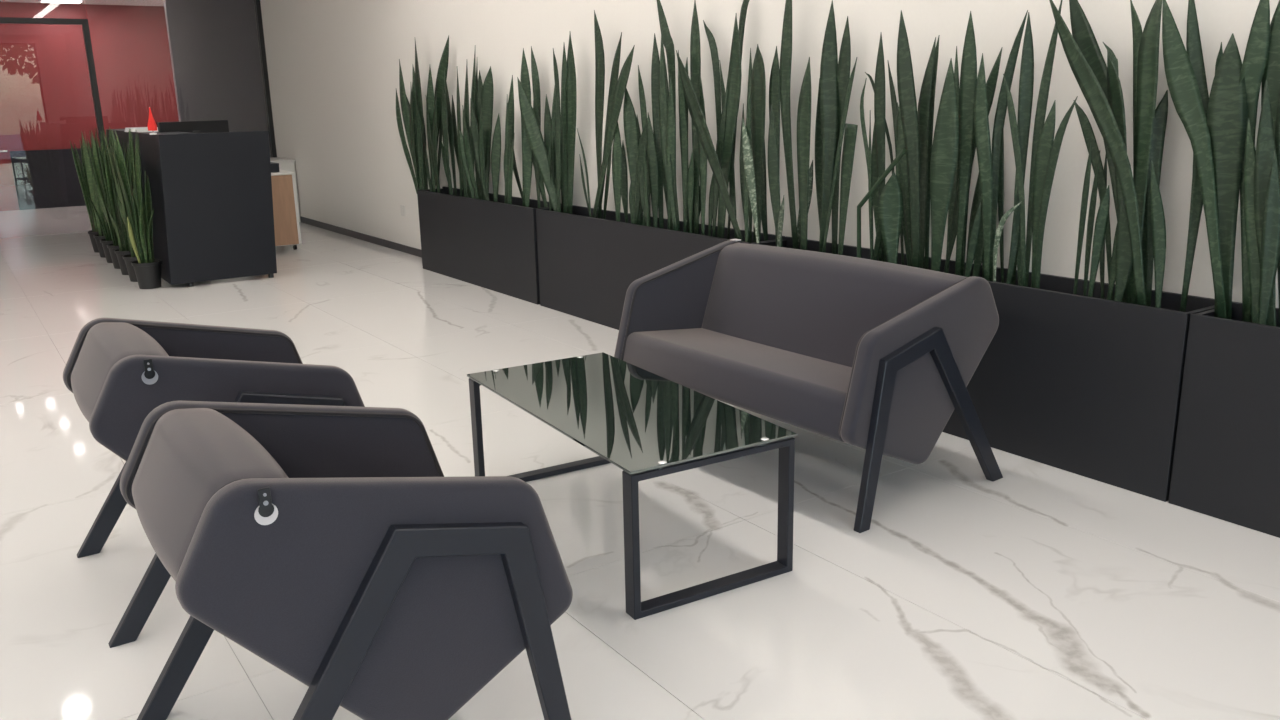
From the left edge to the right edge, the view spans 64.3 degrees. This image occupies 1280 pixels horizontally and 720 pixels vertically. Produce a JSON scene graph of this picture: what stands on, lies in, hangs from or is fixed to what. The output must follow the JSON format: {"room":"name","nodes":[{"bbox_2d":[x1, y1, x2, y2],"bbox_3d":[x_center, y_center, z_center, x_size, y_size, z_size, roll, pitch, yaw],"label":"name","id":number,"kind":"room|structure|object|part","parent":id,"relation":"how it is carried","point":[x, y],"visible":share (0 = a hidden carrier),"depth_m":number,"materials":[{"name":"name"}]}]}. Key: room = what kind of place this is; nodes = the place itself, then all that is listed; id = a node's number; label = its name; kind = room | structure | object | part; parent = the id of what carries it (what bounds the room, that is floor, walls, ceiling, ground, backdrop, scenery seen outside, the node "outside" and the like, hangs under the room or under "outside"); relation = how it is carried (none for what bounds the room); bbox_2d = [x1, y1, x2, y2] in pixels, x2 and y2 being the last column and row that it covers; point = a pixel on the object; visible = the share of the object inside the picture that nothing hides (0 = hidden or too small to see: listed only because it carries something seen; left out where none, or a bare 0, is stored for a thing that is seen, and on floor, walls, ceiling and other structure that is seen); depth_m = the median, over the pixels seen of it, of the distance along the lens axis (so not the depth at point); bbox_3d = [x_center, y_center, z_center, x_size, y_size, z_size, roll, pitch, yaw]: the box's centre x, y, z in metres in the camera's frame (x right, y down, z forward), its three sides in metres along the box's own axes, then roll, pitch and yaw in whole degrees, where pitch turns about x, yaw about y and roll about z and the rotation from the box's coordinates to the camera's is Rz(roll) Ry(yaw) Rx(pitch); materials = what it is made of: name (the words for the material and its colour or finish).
{"room":"office reception lobby","nodes":[
{"label":"office reception lobby","id":0,"kind":"room"},
{"bbox_2d":[0,0,163,5],"bbox_3d":[-9.385,-4.133,10.964,9.550,0.120,3.690,-11,17,-33],"label":"ceiling","id":1,"kind":"structure","parent":0,"point":[97,2],"depth_m":13.92,"materials":[{"name":"white paint"}]},
{"bbox_2d":[39,0,82,2],"bbox_3d":[-7.650,-4.748,13.476,0.480,0.025,0.340,-11,17,-33],"label":"recessed light","id":2,"kind":"object","parent":1,"relation":"in","point":[47,1],"visible":1,"depth_m":13.43,"materials":[{"name":"white plastic"}]},
{"bbox_2d":[0,2,178,210],"bbox_3d":[-10.347,-3.092,12.720,9.250,2.740,0.100,-11,17,-33],"label":"wall","id":3,"kind":"structure","parent":0,"point":[46,99],"depth_m":14.20,"materials":[{"name":"red paint"}]},
{"bbox_2d":[10,148,98,209],"bbox_3d":[-7.545,-2.671,14.730,2.580,0.800,0.030,-11,17,-33],"label":"glass panel","id":4,"kind":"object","parent":3,"relation":"attached to","point":[43,178],"depth_m":14.22,"materials":[{"name":"black glass"}]},
{"bbox_2d":[163,0,270,157],"bbox_3d":[-5.046,-3.090,12.293,0.990,2.740,0.100,-11,17,-33],"label":"wall","id":5,"kind":"structure","parent":0,"point":[214,47],"depth_m":12.13,"materials":[{"name":"grey paint"}]},
{"bbox_2d":[0,206,1279,719],"bbox_3d":[-3.878,0.522,4.005,9.250,0.120,22.600,-11,17,-33],"label":"floor","id":6,"kind":"structure","parent":0,"point":[1038,591],"depth_m":3.08,"materials":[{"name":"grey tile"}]},
{"bbox_2d":[70,128,102,252],"bbox_3d":[-5.259,-1.627,9.796,0.238,1.175,0.279,-11,17,-33],"label":"potted snake plant","id":7,"kind":"object","parent":6,"relation":"on","point":[81,173],"visible":0.38,"depth_m":9.78,"materials":[{"name":"green plant"}]},
{"bbox_3d":[-5.244,-1.159,9.925,0.220,0.205,0.220,-11,17,-33],"label":"pot","id":8,"kind":"part","parent":7,"relation":"part of","materials":[{"name":"black plastic"}]},
{"bbox_2d":[81,131,105,257],"bbox_3d":[-5.020,-1.540,9.477,0.220,1.159,0.239,-11,17,-33],"label":"potted snake plant","id":9,"kind":"object","parent":6,"relation":"on","point":[87,163],"visible":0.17,"depth_m":9.43,"materials":[{"name":"green plant"}]},
{"bbox_3d":[-5.005,-1.077,9.590,0.220,0.205,0.220,-11,17,-33],"label":"pot","id":10,"kind":"part","parent":9,"relation":"part of","materials":[{"name":"black plastic"}]},
{"bbox_2d":[86,126,113,262],"bbox_3d":[-4.784,-1.474,9.113,0.249,1.205,0.240,-11,17,-33],"label":"potted snake plant","id":11,"kind":"object","parent":6,"relation":"on","point":[108,238],"visible":0.34,"depth_m":9.12,"materials":[{"name":"green plant"}]},
{"bbox_3d":[-4.767,-0.994,9.254,0.220,0.205,0.220,-11,17,-33],"label":"pot","id":12,"kind":"part","parent":11,"relation":"part of","materials":[{"name":"black plastic"}]},
{"bbox_2d":[89,128,119,268],"bbox_3d":[-4.546,-1.388,8.791,0.236,1.190,0.222,-5,15,-15],"label":"potted snake plant","id":13,"kind":"object","parent":6,"relation":"on","point":[115,245],"visible":0.41,"depth_m":8.73,"materials":[{"name":"green plant"}]},
{"bbox_3d":[-4.529,-0.912,8.918,0.220,0.205,0.220,-11,17,-33],"label":"pot","id":14,"kind":"part","parent":13,"relation":"part of","materials":[{"name":"black plastic"}]},
{"bbox_2d":[103,130,130,274],"bbox_3d":[-4.318,-1.306,8.477,0.228,1.182,0.270,-11,17,-33],"label":"potted snake plant","id":15,"kind":"object","parent":6,"relation":"on","point":[118,224],"visible":0.41,"depth_m":8.47,"materials":[{"name":"green plant"}]},
{"bbox_3d":[-4.290,-0.829,8.582,0.220,0.205,0.220,-11,17,-33],"label":"pot","id":16,"kind":"part","parent":15,"relation":"part of","materials":[{"name":"black plastic"}]},
{"bbox_2d":[105,128,137,281],"bbox_3d":[-4.063,-1.223,8.101,0.220,1.201,0.270,-1,15,2],"label":"potted snake plant","id":17,"kind":"object","parent":6,"relation":"on","point":[129,258],"visible":0.34,"depth_m":8.07,"materials":[{"name":"green plant"}]},
{"bbox_3d":[-4.052,-0.747,8.246,0.220,0.205,0.220,-11,17,-33],"label":"pot","id":18,"kind":"part","parent":17,"relation":"part of","materials":[{"name":"black plastic"}]},
{"bbox_2d":[110,128,161,288],"bbox_3d":[-3.823,-1.146,7.776,0.236,1.206,0.244,-3,15,-5],"label":"potted snake plant","id":19,"kind":"object","parent":6,"relation":"on","point":[147,269],"visible":1,"depth_m":7.78,"materials":[{"name":"green plant"}]},
{"bbox_3d":[-3.814,-0.664,7.910,0.220,0.205,0.220,-11,17,-33],"label":"pot","id":20,"kind":"part","parent":19,"relation":"part of","materials":[{"name":"black plastic"}]},
{"bbox_2d":[106,129,278,286],"bbox_3d":[-3.987,-1.438,8.998,0.917,1.160,2.660,-11,17,-33],"label":"reception desk","id":21,"kind":"object","parent":6,"relation":"on","point":[211,193],"visible":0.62,"depth_m":7.91,"materials":[{"name":"laminate"}]},
{"bbox_3d":[-4.330,-1.388,8.767,0.085,1.125,2.598,-11,17,-33],"label":"panel","id":22,"kind":"part","parent":21,"relation":"part of","materials":[{"name":"laminate"}]},
{"bbox_2d":[125,127,157,131],"bbox_3d":[-4.251,-1.965,8.694,0.208,0.036,0.260,-13,19,-38],"label":"paper stack","id":23,"kind":"object","parent":21,"relation":"on","point":[133,129],"visible":0.6,"depth_m":8.59,"materials":[{"name":"white paper"}]},
{"bbox_2d":[114,129,189,133],"bbox_3d":[-4.182,-1.944,8.735,0.300,0.030,2.598,-11,17,-33],"label":"countertop","id":24,"kind":"structure","parent":21,"relation":"on","point":[178,132],"depth_m":8.24,"materials":[{"name":"laminate"}]},
{"bbox_2d":[148,107,156,134],"bbox_3d":[-3.671,-1.798,7.658,0.056,0.204,0.056,-4,15,-12],"label":"table flag","id":25,"kind":"object","parent":21,"relation":"on","point":[152,126],"visible":1,"depth_m":7.65,"materials":[{"name":"red fabric"}]},
{"bbox_2d":[157,120,228,132],"bbox_3d":[-3.774,-1.863,8.670,0.180,0.330,0.600,11,19,40],"label":"monitor","id":26,"kind":"object","parent":21,"relation":"on","point":[213,126],"visible":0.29,"depth_m":8.63,"materials":[{"name":"black plastic"}]},
{"bbox_3d":[-3.267,-1.191,7.926,0.855,1.125,0.030,-11,17,-33],"label":"panel","id":27,"kind":"part","parent":21,"relation":"part of","materials":[{"name":"laminate"}]},
{"bbox_2d":[270,162,278,172],"bbox_3d":[-3.963,-1.724,8.944,0.847,0.070,2.598,-11,17,-33],"label":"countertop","id":28,"kind":"structure","parent":21,"relation":"on","point":[274,166],"depth_m":8.12,"materials":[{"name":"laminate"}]},
{"bbox_2d":[63,318,364,647],"bbox_3d":[-1.268,0.257,3.071,0.794,0.759,0.700,-11,17,-33],"label":"lounge armchair","id":29,"kind":"object","parent":6,"relation":"on","point":[117,371],"visible":0.6,"depth_m":2.77,"materials":[{"name":"grey fabric"}]},
{"bbox_3d":[-1.467,0.260,3.350,0.770,0.621,0.030,-11,17,-33],"label":"leg frame","id":30,"kind":"part","parent":29,"relation":"part of","materials":[{"name":"black metal"}]},
{"bbox_3d":[-1.424,0.118,2.926,0.333,0.410,0.532,-11,17,-33],"label":"backrest","id":31,"kind":"part","parent":29,"relation":"part of","materials":[{"name":"grey fabric"}]},
{"bbox_3d":[-1.419,0.128,3.299,0.753,0.606,0.057,-11,17,-33],"label":"panel","id":32,"kind":"part","parent":29,"relation":"part of","materials":[{"name":"grey fabric"}]},
{"bbox_3d":[-1.087,0.392,2.814,0.770,0.621,0.030,-11,17,-33],"label":"leg frame","id":33,"kind":"part","parent":29,"relation":"part of","materials":[{"name":"black metal"}]},
{"bbox_3d":[-1.086,0.243,2.830,0.753,0.606,0.057,-11,17,-33],"label":"panel","id":34,"kind":"part","parent":29,"relation":"part of","materials":[{"name":"grey fabric"}]},
{"bbox_2d":[270,157,300,221],"bbox_3d":[-4.681,-1.955,11.903,1.165,0.725,0.753,-11,17,-33],"label":"base cabinet","id":35,"kind":"object","parent":6,"relation":"on","point":[285,164],"visible":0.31,"depth_m":11.83,"materials":[{"name":"white laminate"}]},
{"bbox_3d":[-4.246,-1.927,11.783,0.567,0.675,0.018,-11,17,-33],"label":"door","id":36,"kind":"part","parent":35,"relation":"part of","materials":[{"name":"white laminate"}]},
{"bbox_2d":[271,170,301,249],"bbox_3d":[-3.566,-1.435,9.798,0.420,0.734,0.550,-11,17,-33],"label":"drawer pedestal","id":37,"kind":"object","parent":6,"relation":"on","point":[285,207],"visible":0.52,"depth_m":9.62,"materials":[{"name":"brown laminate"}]},
{"bbox_2d":[120,401,572,719],"bbox_3d":[-0.645,0.475,2.186,0.794,0.759,0.700,-11,17,-33],"label":"lounge armchair","id":38,"kind":"object","parent":6,"relation":"on","point":[333,545],"visible":1,"depth_m":1.93,"materials":[{"name":"grey fabric"}]},
{"bbox_3d":[-0.843,0.478,2.464,0.770,0.621,0.030,-11,17,-33],"label":"leg frame","id":39,"kind":"part","parent":38,"relation":"part of","materials":[{"name":"black metal"}]},
{"bbox_3d":[-0.800,0.336,2.041,0.333,0.410,0.532,-11,17,-33],"label":"backrest","id":40,"kind":"part","parent":38,"relation":"part of","materials":[{"name":"grey fabric"}]},
{"bbox_3d":[-0.796,0.345,2.413,0.753,0.606,0.057,-11,17,-33],"label":"panel","id":41,"kind":"part","parent":38,"relation":"part of","materials":[{"name":"grey fabric"}]},
{"bbox_3d":[-0.463,0.461,1.944,0.753,0.606,0.057,-11,17,-33],"label":"panel","id":42,"kind":"part","parent":38,"relation":"part of","materials":[{"name":"grey fabric"}]},
{"bbox_3d":[-0.463,0.610,1.929,0.770,0.621,0.030,-11,17,-33],"label":"leg frame","id":43,"kind":"part","parent":38,"relation":"part of","materials":[{"name":"black metal"}]},
{"bbox_2d":[417,186,561,304],"bbox_3d":[-1.169,-0.915,7.746,0.245,0.667,1.976,-11,17,-33],"label":"planter box","id":44,"kind":"object","parent":6,"relation":"on","point":[491,245],"visible":0.9,"depth_m":7.54,"materials":[{"name":"black metal"}]},
{"bbox_2d":[396,36,448,192],"bbox_3d":[-1.804,-2.000,8.415,0.165,1.273,1.139,-10,17,-30],"label":"snake plant","id":45,"kind":"object","parent":44,"relation":"in","point":[412,112],"visible":0.92,"depth_m":8.37,"materials":[{"name":"green plant"}]},
{"bbox_2d":[441,52,500,201],"bbox_3d":[-1.275,-1.762,7.669,0.151,1.159,1.044,-10,17,-30],"label":"snake plant","id":46,"kind":"object","parent":44,"relation":"on","point":[472,148],"visible":0.94,"depth_m":7.60,"materials":[{"name":"green plant"}]},
{"bbox_3d":[-1.076,-0.933,7.807,0.020,0.667,1.976,-11,17,-33],"label":"panel","id":47,"kind":"part","parent":44,"relation":"part of","materials":[{"name":"black laminate"}]},
{"bbox_2d":[504,46,540,207],"bbox_3d":[-0.839,-1.584,7.046,0.142,1.113,0.580,-11,17,-33],"label":"snake plant","id":48,"kind":"object","parent":44,"relation":"on","point":[510,166],"visible":0.89,"depth_m":6.96,"materials":[{"name":"green plant"}]},
{"bbox_3d":[-0.614,-0.715,6.966,0.203,0.652,0.020,-11,17,-33],"label":"panel","id":49,"kind":"part","parent":44,"relation":"part of","materials":[{"name":"black metal"}]},
{"bbox_2d":[467,352,796,619],"bbox_3d":[-0.078,0.337,3.318,0.552,0.432,1.160,-10,17,-29],"label":"coffee table","id":50,"kind":"object","parent":6,"relation":"on","point":[646,424],"visible":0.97,"depth_m":3.02,"materials":[{"name":"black glass"}]},
{"bbox_3d":[-0.358,0.231,3.780,0.544,0.416,0.050,-10,17,-29],"label":"leg frame","id":51,"kind":"part","parent":50,"relation":"part of","materials":[{"name":"black metal"}]},
{"bbox_3d":[-0.082,0.134,3.265,0.552,0.008,1.160,-10,17,-29],"label":"glass","id":52,"kind":"part","parent":50,"relation":"part of","materials":[{"name":"black glass"}]},
{"bbox_3d":[0.203,0.459,2.860,0.544,0.416,0.050,-10,17,-29],"label":"leg frame","id":53,"kind":"part","parent":50,"relation":"part of","materials":[{"name":"black metal"}]},
{"bbox_2d":[536,205,784,329],"bbox_3d":[0.029,-0.500,6.057,0.245,0.667,2.168,-11,17,-33],"label":"planter box","id":54,"kind":"object","parent":6,"relation":"on","point":[587,265],"visible":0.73,"depth_m":6.25,"materials":[{"name":"black metal"}]},
{"bbox_2d":[517,33,590,216],"bbox_3d":[-0.545,-1.509,6.618,0.155,1.175,0.881,-11,17,-33],"label":"snake plant","id":55,"kind":"object","parent":54,"relation":"in","point":[554,155],"visible":0.95,"depth_m":6.63,"materials":[{"name":"green plant"}]},
{"bbox_2d":[592,10,634,218],"bbox_3d":[-0.143,-1.428,6.071,0.101,1.280,0.501,-11,17,-33],"label":"snake plant","id":56,"kind":"object","parent":54,"relation":"on","point":[617,87],"visible":0.89,"depth_m":6.12,"materials":[{"name":"green plant"}]},
{"bbox_2d":[612,66,650,226],"bbox_3d":[-0.015,-1.222,5.911,0.134,0.945,0.459,-9,17,-28],"label":"snake plant","id":57,"kind":"object","parent":54,"relation":"on","point":[636,142],"visible":0.91,"depth_m":5.95,"materials":[{"name":"green plant"}]},
{"bbox_2d":[647,0,688,232],"bbox_3d":[0.145,-1.361,5.641,0.133,1.344,0.327,-11,17,-33],"label":"snake plant","id":58,"kind":"object","parent":54,"relation":"on","point":[661,145],"visible":0.94,"depth_m":5.63,"materials":[{"name":"green plant"}]},
{"bbox_3d":[0.122,-0.518,6.119,0.020,0.667,2.168,-11,17,-33],"label":"panel","id":59,"kind":"part","parent":54,"relation":"part of","materials":[{"name":"black metal"}]},
{"bbox_2d":[676,0,743,241],"bbox_3d":[0.394,-1.232,5.305,0.154,1.269,0.655,-11,17,-33],"label":"snake plant","id":60,"kind":"object","parent":54,"relation":"on","point":[703,149],"visible":0.93,"depth_m":5.36,"materials":[{"name":"green plant"}]},
{"bbox_2d":[717,0,765,242],"bbox_3d":[0.521,-1.193,5.138,0.126,1.257,0.490,-7,16,-20],"label":"snake plant","id":61,"kind":"object","parent":54,"relation":"on","point":[752,136],"visible":0.91,"depth_m":5.10,"materials":[{"name":"green plant"}]},
{"bbox_2d":[614,239,1002,532],"bbox_3d":[0.592,-0.002,3.917,0.794,0.759,1.360,-12,18,-35],"label":"lounge sofa","id":62,"kind":"object","parent":6,"relation":"on","point":[877,357],"visible":0.93,"depth_m":3.66,"materials":[{"name":"grey fabric"}]},
{"bbox_3d":[0.202,-0.185,4.374,0.753,0.609,0.057,-12,18,-35],"label":"panel","id":63,"kind":"part","parent":62,"relation":"part of","materials":[{"name":"grey fabric"}]},
{"bbox_3d":[0.501,0.098,3.872,0.547,0.279,1.192,-12,18,-35],"label":"seat","id":64,"kind":"part","parent":62,"relation":"part of","materials":[{"name":"grey fabric"}]},
{"bbox_3d":[0.737,-0.201,3.979,0.333,0.410,1.192,-12,18,-35],"label":"backrest","id":65,"kind":"part","parent":62,"relation":"part of","materials":[{"name":"grey fabric"}]},
{"bbox_3d":[0.946,0.053,3.402,0.753,0.609,0.057,-12,18,-35],"label":"panel","id":66,"kind":"part","parent":62,"relation":"part of","materials":[{"name":"grey fabric"}]},
{"bbox_3d":[1.000,0.190,3.423,0.770,0.621,0.030,-12,18,-35],"label":"leg frame","id":67,"kind":"part","parent":62,"relation":"part of","materials":[{"name":"black metal"}]},
{"bbox_2d":[750,236,1214,501],"bbox_3d":[1.265,-0.072,4.316,0.245,0.667,2.168,-11,17,-33],"label":"planter box","id":68,"kind":"object","parent":6,"relation":"on","point":[1089,387],"visible":0.43,"depth_m":3.65,"materials":[{"name":"black metal"}]},
{"bbox_3d":[0.656,-0.276,5.176,0.203,0.652,0.020,-11,17,-33],"label":"panel","id":69,"kind":"part","parent":68,"relation":"part of","materials":[{"name":"black metal"}]},
{"bbox_2d":[761,0,797,248],"bbox_3d":[0.643,-1.184,4.919,0.114,1.345,0.336,-8,16,-25],"label":"snake plant","id":70,"kind":"object","parent":68,"relation":"in","point":[780,79],"visible":0.77,"depth_m":4.91,"materials":[{"name":"green plant"}]},
{"bbox_2d":[797,0,857,254],"bbox_3d":[0.849,-1.033,4.673,0.097,1.170,0.476,-10,17,-30],"label":"snake plant","id":71,"kind":"object","parent":68,"relation":"on","point":[835,80],"visible":0.94,"depth_m":4.66,"materials":[{"name":"green plant"}]},
{"bbox_2d":[857,34,906,264],"bbox_3d":[1.051,-0.886,4.397,0.139,1.015,0.352,-11,17,-33],"label":"snake plant","id":72,"kind":"object","parent":68,"relation":"on","point":[886,200],"visible":0.91,"depth_m":4.40,"materials":[{"name":"green plant"}]},
{"bbox_2d":[896,10,959,272],"bbox_3d":[1.185,-0.880,4.207,0.152,1.094,0.388,-11,17,-33],"label":"snake plant","id":73,"kind":"object","parent":68,"relation":"on","point":[927,174],"visible":0.91,"depth_m":4.20,"materials":[{"name":"green plant"}]},
{"bbox_2d":[944,11,1001,280],"bbox_3d":[1.337,-0.822,4.024,0.118,1.065,0.244,-5,15,-13],"label":"snake plant","id":74,"kind":"object","parent":68,"relation":"on","point":[976,95],"visible":0.94,"depth_m":4.01,"materials":[{"name":"green plant"}]},
{"bbox_3d":[1.358,-0.089,4.377,0.020,0.667,2.168,-11,17,-33],"label":"panel","id":75,"kind":"part","parent":68,"relation":"part of","materials":[{"name":"black metal"}]},
{"bbox_2d":[989,10,1033,286],"bbox_3d":[1.422,-0.780,3.884,0.120,1.052,0.241,0,15,4],"label":"snake plant","id":76,"kind":"object","parent":68,"relation":"on","point":[1020,129],"visible":0.92,"depth_m":3.88,"materials":[{"name":"green plant"}]},
{"bbox_2d":[1014,0,1077,288],"bbox_3d":[1.507,-0.777,3.772,0.083,1.098,0.273,-5,15,-13],"label":"snake plant","id":77,"kind":"object","parent":68,"relation":"on","point":[1045,149],"visible":0.85,"depth_m":3.79,"materials":[{"name":"green plant"}]},
{"bbox_2d":[1073,140,1116,299],"bbox_3d":[1.649,-0.481,3.632,0.099,0.591,0.150,-3,15,-8],"label":"snake plant","id":78,"kind":"object","parent":68,"relation":"on","point":[1098,248],"visible":0.74,"depth_m":3.65,"materials":[{"name":"green plant"}]},
{"bbox_2d":[1049,0,1145,305],"bbox_3d":[1.631,-0.740,3.578,0.128,1.122,0.500,-11,17,-33],"label":"snake plant","id":79,"kind":"object","parent":68,"relation":"on","point":[1099,83],"visible":0.94,"depth_m":3.54,"materials":[{"name":"green plant"}]},
{"bbox_2d":[1124,0,1167,307],"bbox_3d":[1.742,-0.700,3.473,0.094,1.090,0.261,-4,15,-11],"label":"snake plant","id":80,"kind":"object","parent":68,"relation":"in","point":[1149,121],"visible":0.87,"depth_m":3.45,"materials":[{"name":"green plant"}]},
{"bbox_3d":[1.875,0.147,3.459,0.203,0.652,0.020,-11,17,-33],"label":"panel","id":81,"kind":"part","parent":68,"relation":"part of","materials":[{"name":"black laminate"}]},
{"bbox_2d":[1162,0,1226,318],"bbox_3d":[1.818,-0.662,3.306,0.085,1.101,0.334,-11,17,-33],"label":"snake plant","id":82,"kind":"object","parent":68,"relation":"in","point":[1185,74],"visible":0.96,"depth_m":3.29,"materials":[{"name":"green plant"}]},
{"bbox_2d":[1168,301,1279,537],"bbox_3d":[2.501,0.356,2.574,0.245,0.667,2.168,-11,17,-33],"label":"planter box","id":83,"kind":"object","parent":6,"relation":"on","point":[1226,462],"visible":0.88,"depth_m":3.24,"materials":[{"name":"black laminate"}]},
{"bbox_3d":[1.892,0.153,3.435,0.203,0.652,0.020,-11,17,-33],"label":"panel","id":84,"kind":"part","parent":83,"relation":"part of","materials":[{"name":"black metal"}]},
{"bbox_2d":[1207,33,1246,318],"bbox_3d":[1.883,-0.569,3.286,0.112,0.927,0.184,-11,17,-33],"label":"snake plant","id":85,"kind":"object","parent":83,"relation":"in","point":[1227,104],"visible":0.92,"depth_m":3.23,"materials":[{"name":"green plant"}]},
{"bbox_3d":[2.594,0.339,2.635,0.020,0.667,2.168,-11,17,-33],"label":"panel","id":86,"kind":"part","parent":83,"relation":"part of","materials":[{"name":"black metal"}]},
{"bbox_2d":[1239,0,1279,326],"bbox_3d":[1.938,-0.608,3.135,0.109,1.077,0.231,-4,15,-11],"label":"snake plant","id":87,"kind":"object","parent":83,"relation":"on","point":[1260,173],"visible":0.94,"depth_m":3.13,"materials":[{"name":"green plant"}]},
{"bbox_2d":[254,0,1278,307],"bbox_3d":[-0.042,-1.831,6.148,0.150,3.200,22.600,-11,17,-33],"label":"wall","id":88,"kind":"structure","parent":0,"point":[333,65],"depth_m":5.69,"materials":[{"name":"white paint"}]},
{"bbox_2d":[84,0,276,157],"bbox_3d":[-8.280,-2.597,9.744,9.250,3.200,0.060,-11,17,-33],"label":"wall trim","id":89,"kind":"structure","parent":88,"relation":"in","point":[257,2],"depth_m":12.21,"materials":[{"name":"black plastic"}]},
{"bbox_2d":[0,17,105,238],"bbox_3d":[-6.483,-2.497,11.021,1.230,2.290,0.106,-11,17,-33],"label":"door frame","id":90,"kind":"structure","parent":89,"relation":"attached to","point":[3,20],"depth_m":11.10,"materials":[{"name":"black plastic"}]},
{"bbox_3d":[-6.493,-2.500,11.036,1.230,2.290,0.070,-11,17,-33],"label":"frame","id":91,"kind":"part","parent":90,"relation":"part of","materials":[{"name":"black plastic"}]},
{"bbox_3d":[-8.280,-2.597,9.744,9.250,3.200,0.060,-11,17,-33],"label":"frame","id":92,"kind":"part","parent":89,"relation":"part of","materials":[{"name":"black plastic"}]},
{"bbox_2d":[300,216,421,256],"bbox_3d":[-2.819,-1.252,10.360,0.015,0.068,4.140,-11,17,-33],"label":"baseboard","id":93,"kind":"structure","parent":88,"relation":"attached to","point":[389,244],"depth_m":10.27,"materials":[{"name":"grey"}]},
{"bbox_2d":[400,205,404,215],"bbox_3d":[-2.180,-1.374,9.364,0.009,0.100,0.090,-11,17,-33],"label":"wall socket","id":94,"kind":"object","parent":88,"relation":"attached to","point":[402,207],"visible":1,"depth_m":9.35,"materials":[{"name":"white plastic"}]}
]}

